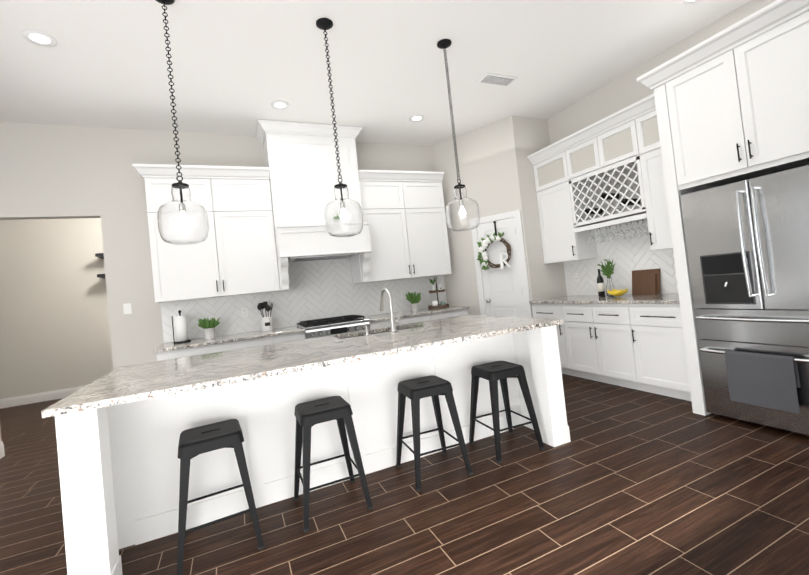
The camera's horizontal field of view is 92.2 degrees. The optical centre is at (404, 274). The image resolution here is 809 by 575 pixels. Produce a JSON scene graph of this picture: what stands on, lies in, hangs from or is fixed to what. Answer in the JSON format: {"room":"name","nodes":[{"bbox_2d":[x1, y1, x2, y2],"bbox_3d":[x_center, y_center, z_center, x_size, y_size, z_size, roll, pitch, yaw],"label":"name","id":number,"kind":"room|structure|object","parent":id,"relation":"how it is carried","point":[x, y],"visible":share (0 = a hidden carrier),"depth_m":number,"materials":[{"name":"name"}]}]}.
{"room":"kitchen","nodes":[
{"label":"kitchen","id":0,"kind":"room"},
{"bbox_2d":[0,218,112,398],"bbox_3d":[-3.767,0.188,7.576,9.340,3.380,0.120,-5,-2,-24],"label":"wall","id":1,"kind":"structure","parent":0,"point":[54,326],"depth_m":6.53,"materials":[{"name":"paint"}]},
{"bbox_2d":[0,385,85,408],"bbox_3d":[-5.456,1.963,6.630,5.200,0.150,0.016,-5,-2,-24],"label":"baseboard","id":2,"kind":"structure","parent":1,"relation":"attached to","point":[32,398],"depth_m":6.37,"materials":[{"name":"white wood"}]},
{"bbox_2d":[95,253,104,278],"bbox_3d":[-4.278,-0.234,7.106,2.100,0.400,0.378,-5,-2,-24],"label":"shelf","id":3,"kind":"object","parent":1,"relation":"attached to","point":[100,255],"visible":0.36,"depth_m":6.54,"materials":[{"name":"black"}]},
{"bbox_2d":[0,121,446,441],"bbox_3d":[-2.480,-0.021,4.654,9.340,3.380,0.120,-5,-2,-24],"label":"wall","id":4,"kind":"structure","parent":0,"point":[51,171],"depth_m":4.31,"materials":[{"name":"paint"}]},
{"bbox_2d":[123,303,131,313],"bbox_3d":[-3.059,0.375,4.298,0.072,0.116,0.010,-5,-2,-24],"label":"light switch","id":5,"kind":"object","parent":4,"relation":"attached to","point":[127,308],"visible":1,"depth_m":4.30,"materials":[{"name":"white plastic"}]},
{"bbox_2d":[140,164,227,302],"bbox_3d":[-2.466,-0.451,4.432,0.698,1.460,0.348,-5,-2,-24],"label":"upper cabinet","id":6,"kind":"object","parent":4,"relation":"attached to","point":[193,271],"depth_m":4.27,"materials":[{"name":"white wood"}]},
{"bbox_2d":[216,167,279,295],"bbox_3d":[-1.940,-0.499,4.667,0.698,1.460,0.348,-5,-2,-24],"label":"upper cabinet","id":7,"kind":"object","parent":4,"relation":"attached to","point":[233,253],"depth_m":4.53,"materials":[{"name":"white wood"}]},
{"bbox_2d":[160,258,446,342],"bbox_3d":[-1.084,0.211,5.183,3.710,0.825,0.006,-5,-2,-24],"label":"backsplash","id":8,"kind":"structure","parent":4,"relation":"attached to","point":[320,289],"depth_m":5.09,"materials":[{"name":"grey tile"}]},
{"bbox_2d":[241,307,247,316],"bbox_3d":[-1.959,0.461,4.771,0.072,0.116,0.008,-5,-2,-24],"label":"outlet","id":9,"kind":"object","parent":8,"relation":"attached to","point":[244,311],"depth_m":4.77,"materials":[{"name":"white plastic"}]},
{"bbox_2d":[401,290,405,297],"bbox_3d":[-0.017,0.281,5.639,0.072,0.116,0.008,-5,-2,-24],"label":"outlet","id":10,"kind":"object","parent":8,"relation":"attached to","point":[403,293],"depth_m":5.64,"materials":[{"name":"white plastic"}]},
{"bbox_2d":[256,119,371,290],"bbox_3d":[-1.093,-0.850,4.909,1.264,1.995,0.633,-5,-2,-24],"label":"range hood","id":11,"kind":"object","parent":4,"relation":"attached to","point":[301,162],"visible":0.94,"depth_m":4.75,"materials":[{"name":"white wood"}]},
{"bbox_2d":[359,178,417,281],"bbox_3d":[-0.299,-0.591,5.397,0.697,1.340,0.348,-5,-2,-24],"label":"upper cabinet","id":12,"kind":"object","parent":4,"relation":"attached to","point":[404,216],"depth_m":5.25,"materials":[{"name":"white wood"}]},
{"bbox_2d":[406,178,451,277],"bbox_3d":[0.226,-0.639,5.631,0.698,1.340,0.348,-5,-2,-24],"label":"upper cabinet","id":13,"kind":"object","parent":4,"relation":"attached to","point":[427,208],"depth_m":5.50,"materials":[{"name":"white wood"}]},
{"bbox_2d":[0,0,749,145],"bbox_3d":[-1.773,-1.875,2.688,9.340,0.060,10.920,-5,-2,-24],"label":"ceiling","id":14,"kind":"structure","parent":0,"point":[238,67],"depth_m":3.52,"materials":[{"name":"paint"}]},
{"bbox_2d":[21,30,56,46],"bbox_3d":[-2.687,-1.740,2.868,0.195,0.009,0.195,-5,-2,-33],"label":"recessed light","id":15,"kind":"object","parent":14,"relation":"in","point":[39,38],"depth_m":2.86,"materials":[{"name":"white"}]},
{"bbox_2d":[156,0,208,244],"bbox_3d":[-1.527,-1.035,2.583,0.292,1.664,0.292,-5,-2,-24],"label":"pendant light","id":16,"kind":"object","parent":14,"relation":"hanging from","point":[182,218],"visible":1,"depth_m":2.49,"materials":[{"name":"clear glass"}]},
{"bbox_2d":[271,101,288,109],"bbox_3d":[-1.352,-1.843,4.230,0.195,0.009,0.195,-7,-2,27],"label":"recessed light","id":17,"kind":"object","parent":14,"relation":"in","point":[280,105],"depth_m":4.23,"materials":[{"name":"white"}]},
{"bbox_2d":[316,18,362,236],"bbox_3d":[-0.536,-1.127,3.004,0.292,1.664,0.292,-5,-2,-24],"label":"pendant light","id":18,"kind":"object","parent":14,"relation":"hanging from","point":[343,215],"visible":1,"depth_m":2.90,"materials":[{"name":"clear glass"}]},
{"bbox_2d":[409,115,423,121],"bbox_3d":[0.155,-1.982,4.936,0.195,0.009,0.195,-5,-2,-33],"label":"recessed light","id":19,"kind":"object","parent":14,"relation":"in","point":[416,118],"depth_m":4.93,"materials":[{"name":"white"}]},
{"bbox_2d":[437,39,479,231],"bbox_3d":[0.436,-1.218,3.417,0.292,1.664,0.292,-5,-2,-24],"label":"pendant light","id":20,"kind":"object","parent":14,"relation":"hanging from","point":[462,212],"visible":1,"depth_m":3.32,"materials":[{"name":"clear glass"}]},
{"bbox_2d":[477,73,517,86],"bbox_3d":[0.995,-2.085,4.175,0.400,0.017,0.180,-5,-2,-24],"label":"ceiling vent","id":21,"kind":"object","parent":14,"relation":"in","point":[496,79],"visible":1,"depth_m":4.16,"materials":[{"name":"white metal"}]},
{"bbox_2d":[682,0,700,4],"bbox_3d":[2.362,-2.257,3.147,0.195,0.009,0.195,-5,-2,-30],"label":"recessed light","id":22,"kind":"object","parent":14,"relation":"in","point":[686,2],"depth_m":3.21,"materials":[{"name":"white"}]},
{"bbox_2d":[0,374,808,574],"bbox_3d":[-1.417,1.545,2.601,9.340,0.060,10.920,-5,-2,-24],"label":"floor","id":23,"kind":"structure","parent":0,"point":[627,481],"depth_m":2.18,"materials":[{"name":"brown tile"}]},
{"bbox_2d":[157,342,223,360],"bbox_3d":[-2.267,1.202,4.237,0.584,0.884,0.649,-5,-2,-24],"label":"base cabinet","id":24,"kind":"object","parent":23,"relation":"on","point":[172,350],"depth_m":3.95,"materials":[{"name":"white wood"}]},
{"bbox_2d":[152,326,303,353],"bbox_3d":[-1.927,0.710,4.409,1.473,0.032,0.673,-5,-2,-24],"label":"countertop","id":25,"kind":"structure","parent":24,"relation":"on","point":[216,341],"depth_m":4.21,"materials":[{"name":"white stone"}]},
{"bbox_2d":[171,310,190,343],"bbox_3d":[-2.484,0.570,4.325,0.170,0.356,0.170,-5,-2,-24],"label":"paper towel holder","id":26,"kind":"object","parent":25,"relation":"on","point":[181,329],"visible":1,"depth_m":4.27,"materials":[{"name":"white paper"}]},
{"bbox_2d":[198,317,219,338],"bbox_3d":[-2.206,0.600,4.405,0.228,0.243,0.201,-5,-2,-24],"label":"plant","id":27,"kind":"object","parent":25,"relation":"on","point":[207,325],"visible":1,"depth_m":4.36,"materials":[{"name":"green plant"}]},
{"bbox_2d":[257,301,272,330],"bbox_3d":[-1.674,0.499,4.706,0.182,0.350,0.147,-5,-2,-24],"label":"utensil crock","id":28,"kind":"object","parent":25,"relation":"on","point":[266,323],"visible":1,"depth_m":4.67,"materials":[{"name":"white ceramic"}]},
{"bbox_2d":[177,419,264,574],"bbox_3d":[-1.032,1.156,2.125,0.408,0.610,0.410,-5,-2,-28],"label":"stool","id":29,"kind":"object","parent":23,"relation":"on","point":[194,442],"visible":0.98,"depth_m":2.03,"materials":[{"name":"black metal"}]},
{"bbox_2d":[224,334,279,350],"bbox_3d":[-1.794,1.158,4.449,0.695,0.884,0.649,-5,-2,-24],"label":"base cabinet","id":30,"kind":"object","parent":23,"relation":"on","point":[252,342],"depth_m":4.19,"materials":[{"name":"white wood"}]},
{"bbox_2d":[280,330,304,342],"bbox_3d":[-1.401,1.122,4.625,0.408,0.884,0.649,-5,-2,-24],"label":"base cabinet","id":31,"kind":"object","parent":23,"relation":"on","point":[283,337],"depth_m":4.36,"materials":[{"name":"white wood"}]},
{"bbox_2d":[53,323,570,574],"bbox_3d":[-0.400,0.972,2.862,2.972,0.884,1.205,-5,-2,-24],"label":"kitchen island","id":32,"kind":"object","parent":23,"relation":"on","point":[119,430],"depth_m":2.46,"materials":[{"name":"white wood"}]},
{"bbox_2d":[41,315,562,417],"bbox_3d":[-0.445,0.516,2.869,3.020,0.032,1.265,-5,-2,-24],"label":"island countertop","id":33,"kind":"structure","parent":32,"relation":"on","point":[157,379],"depth_m":2.45,"materials":[{"name":"white stone"}]},
{"bbox_2d":[379,288,401,331],"bbox_3d":[-0.131,0.295,3.357,0.105,0.368,0.303,-5,-2,-24],"label":"faucet","id":34,"kind":"object","parent":33,"relation":"on","point":[393,322],"visible":1,"depth_m":3.25,"materials":[{"name":"silver metal"}]},
{"bbox_2d":[296,315,369,338],"bbox_3d":[-0.851,1.025,4.823,0.765,0.972,0.709,-5,-2,-24],"label":"range","id":35,"kind":"object","parent":23,"relation":"on","point":[315,328],"visible":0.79,"depth_m":4.60,"materials":[{"name":"silver metal"}]},
{"bbox_2d":[293,396,372,532],"bbox_3d":[-0.480,1.106,2.404,0.408,0.610,0.410,-5,-2,-24],"label":"stool","id":36,"kind":"object","parent":23,"relation":"on","point":[309,415],"visible":0.98,"depth_m":2.31,"materials":[{"name":"black metal"}]},
{"bbox_2d":[369,318,395,328],"bbox_3d":[-0.355,1.025,5.092,0.353,0.884,0.649,-5,-2,-24],"label":"base cabinet","id":37,"kind":"object","parent":23,"relation":"on","point":[373,325],"depth_m":4.80,"materials":[{"name":"white wood"}]},
{"bbox_2d":[396,310,467,324],"bbox_3d":[0.238,0.970,5.357,1.190,0.884,0.649,-5,-2,-24],"label":"base cabinet","id":38,"kind":"object","parent":23,"relation":"on","point":[451,313],"depth_m":5.09,"materials":[{"name":"white wood"}]},
{"bbox_2d":[365,306,469,321],"bbox_3d":[0.101,0.523,5.316,1.448,0.032,0.673,-5,-2,-24],"label":"countertop","id":39,"kind":"structure","parent":38,"relation":"on","point":[404,314],"depth_m":5.13,"materials":[{"name":"white stone"}]},
{"bbox_2d":[405,292,420,310],"bbox_3d":[0.133,0.368,5.504,0.219,0.278,0.228,-5,-2,-24],"label":"plant","id":40,"kind":"object","parent":39,"relation":"on","point":[414,299],"visible":1,"depth_m":5.45,"materials":[{"name":"green plant"}]},
{"bbox_2d":[428,276,448,308],"bbox_3d":[0.475,0.248,5.673,0.308,0.454,0.308,-5,-2,-24],"label":"tiered tray","id":41,"kind":"object","parent":39,"relation":"on","point":[436,304],"visible":1,"depth_m":5.62,"materials":[{"name":"brown wood"}]},
{"bbox_2d":[396,375,472,491],"bbox_3d":[0.164,1.047,2.698,0.408,0.610,0.410,-5,-2,-21],"label":"stool","id":42,"kind":"object","parent":23,"relation":"on","point":[416,390],"visible":1,"depth_m":2.60,"materials":[{"name":"black metal"}]},
{"bbox_2d":[469,361,544,463],"bbox_3d":[0.733,0.994,2.952,0.408,0.610,0.410,-5,-2,-21],"label":"stool","id":43,"kind":"object","parent":23,"relation":"on","point":[493,373],"visible":0.98,"depth_m":2.86,"materials":[{"name":"black metal"}]},
{"bbox_2d":[531,305,564,373],"bbox_3d":[2.106,0.765,4.944,0.649,0.884,0.572,-5,-2,-24],"label":"base cabinet","id":44,"kind":"object","parent":23,"relation":"on","point":[538,311],"depth_m":4.84,"materials":[{"name":"white wood"}]},
{"bbox_2d":[557,305,628,387],"bbox_3d":[2.370,0.723,4.347,0.649,0.884,0.977,-5,-2,-24],"label":"base cabinet","id":45,"kind":"object","parent":23,"relation":"on","point":[592,336],"depth_m":4.25,"materials":[{"name":"white wood"}]},
{"bbox_2d":[621,305,690,400],"bbox_3d":[2.648,0.678,3.716,0.649,0.884,0.645,-5,-2,-24],"label":"base cabinet","id":46,"kind":"object","parent":23,"relation":"on","point":[636,342],"depth_m":3.63,"materials":[{"name":"white wood"}]},
{"bbox_2d":[529,293,679,304],"bbox_3d":[2.326,0.266,4.320,0.673,0.032,1.954,-5,-2,-24],"label":"countertop","id":47,"kind":"structure","parent":46,"relation":"on","point":[626,299],"depth_m":4.10,"materials":[{"name":"white stone"}]},
{"bbox_2d":[597,269,604,296],"bbox_3d":[2.326,0.093,4.623,0.076,0.325,0.074,-5,-2,-24],"label":"wine bottle","id":48,"kind":"object","parent":47,"relation":"on","point":[600,286],"visible":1,"depth_m":4.59,"materials":[{"name":"black glass"}]},
{"bbox_2d":[597,259,614,296],"bbox_3d":[2.353,0.031,4.473,0.172,0.437,0.172,-5,-2,-24],"label":"vase","id":49,"kind":"object","parent":47,"relation":"on","point":[607,270],"visible":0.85,"depth_m":4.46,"materials":[{"name":"clear glass"}]},
{"bbox_2d":[607,288,627,296],"bbox_3d":[2.364,0.199,4.316,0.177,0.085,0.183,-5,-2,-24],"label":"bananas","id":50,"kind":"object","parent":47,"relation":"on","point":[617,293],"visible":1,"depth_m":4.26,"materials":[{"name":"yellow food"}]},
{"bbox_2d":[632,269,660,294],"bbox_3d":[2.641,0.080,4.273,0.086,0.270,0.312,-5,-2,-24],"label":"cutting board","id":51,"kind":"object","parent":47,"relation":"on","point":[646,282],"visible":0.96,"depth_m":4.24,"materials":[{"name":"brown wood"}]},
{"bbox_2d":[636,0,808,415],"bbox_3d":[2.767,-0.339,2.931,0.898,2.840,1.168,-5,-2,-24],"label":"tall cabinet","id":52,"kind":"object","parent":23,"relation":"on","point":[738,113],"visible":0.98,"depth_m":2.82,"materials":[{"name":"white wood"}]},
{"bbox_2d":[680,165,808,434],"bbox_3d":[2.803,0.178,2.849,0.851,1.800,0.910,-5,-2,-24],"label":"fridge","id":53,"kind":"object","parent":23,"relation":"on","point":[747,244],"visible":1,"depth_m":2.74,"materials":[{"name":"grey metal"}]},
{"bbox_2d":[430,118,513,314],"bbox_3d":[1.091,-0.367,5.630,0.689,3.380,1.105,-5,-2,-24],"label":"wall","id":54,"kind":"structure","parent":0,"point":[496,171],"depth_m":5.61,"materials":[{"name":"paint"}]},
{"bbox_2d":[477,218,524,316],"bbox_3d":[1.340,0.270,5.335,0.299,2.026,0.514,-5,-2,-24],"label":"pantry door","id":55,"kind":"structure","parent":54,"relation":"in","point":[503,293],"depth_m":5.33,"materials":[{"name":"white wood"}]},
{"bbox_2d":[476,221,510,269],"bbox_3d":[1.208,-0.398,5.329,0.276,0.671,0.452,-5,-2,-24],"label":"wreath","id":56,"kind":"object","parent":55,"relation":"hanging from","point":[484,245],"visible":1,"depth_m":5.32,"materials":[{"name":"multicoloured"}]},
{"bbox_2d":[471,210,531,317],"bbox_3d":[1.347,0.230,5.343,0.741,2.125,0.020,-7,-2,39],"label":"door frame","id":57,"kind":"structure","parent":54,"relation":"attached to","point":[516,214],"depth_m":5.17,"materials":[{"name":"white wood"}]},
{"bbox_2d":[506,116,566,317],"bbox_3d":[1.856,-0.455,5.291,0.620,3.380,0.100,-5,-2,-24],"label":"wall","id":58,"kind":"structure","parent":0,"point":[527,136],"depth_m":5.20,"materials":[{"name":"paint"}]},
{"bbox_2d":[547,0,808,295],"bbox_3d":[3.267,-0.661,3.004,0.120,3.380,7.600,-5,-2,-24],"label":"wall","id":59,"kind":"structure","parent":0,"point":[620,92],"depth_m":4.36,"materials":[{"name":"paint"}]},
{"bbox_2d":[532,149,598,263],"bbox_3d":[2.074,-0.846,5.053,0.348,1.340,0.558,-5,-2,-24],"label":"upper cabinet","id":60,"kind":"object","parent":59,"relation":"attached to","point":[588,187],"depth_m":4.86,"materials":[{"name":"white wood"}]},
{"bbox_2d":[567,121,638,180],"bbox_3d":[2.317,-1.371,4.399,0.348,0.380,1.006,-5,-2,-24],"label":"upper cabinet","id":61,"kind":"object","parent":59,"relation":"attached to","point":[609,153],"depth_m":4.29,"materials":[{"name":"white wood"}]},
{"bbox_2d":[563,219,677,295],"bbox_3d":[2.586,-0.187,4.467,0.006,0.822,1.954,-5,-2,-24],"label":"backsplash","id":62,"kind":"structure","parent":59,"relation":"attached to","point":[628,256],"depth_m":4.55,"materials":[{"name":"grey tile"}]},
{"bbox_2d":[631,106,672,249],"bbox_3d":[2.648,-0.939,3.750,0.348,1.340,0.496,-5,-2,-24],"label":"upper cabinet","id":63,"kind":"object","parent":59,"relation":"attached to","point":[647,141],"depth_m":3.82,"materials":[{"name":"white wood"}]}
]}

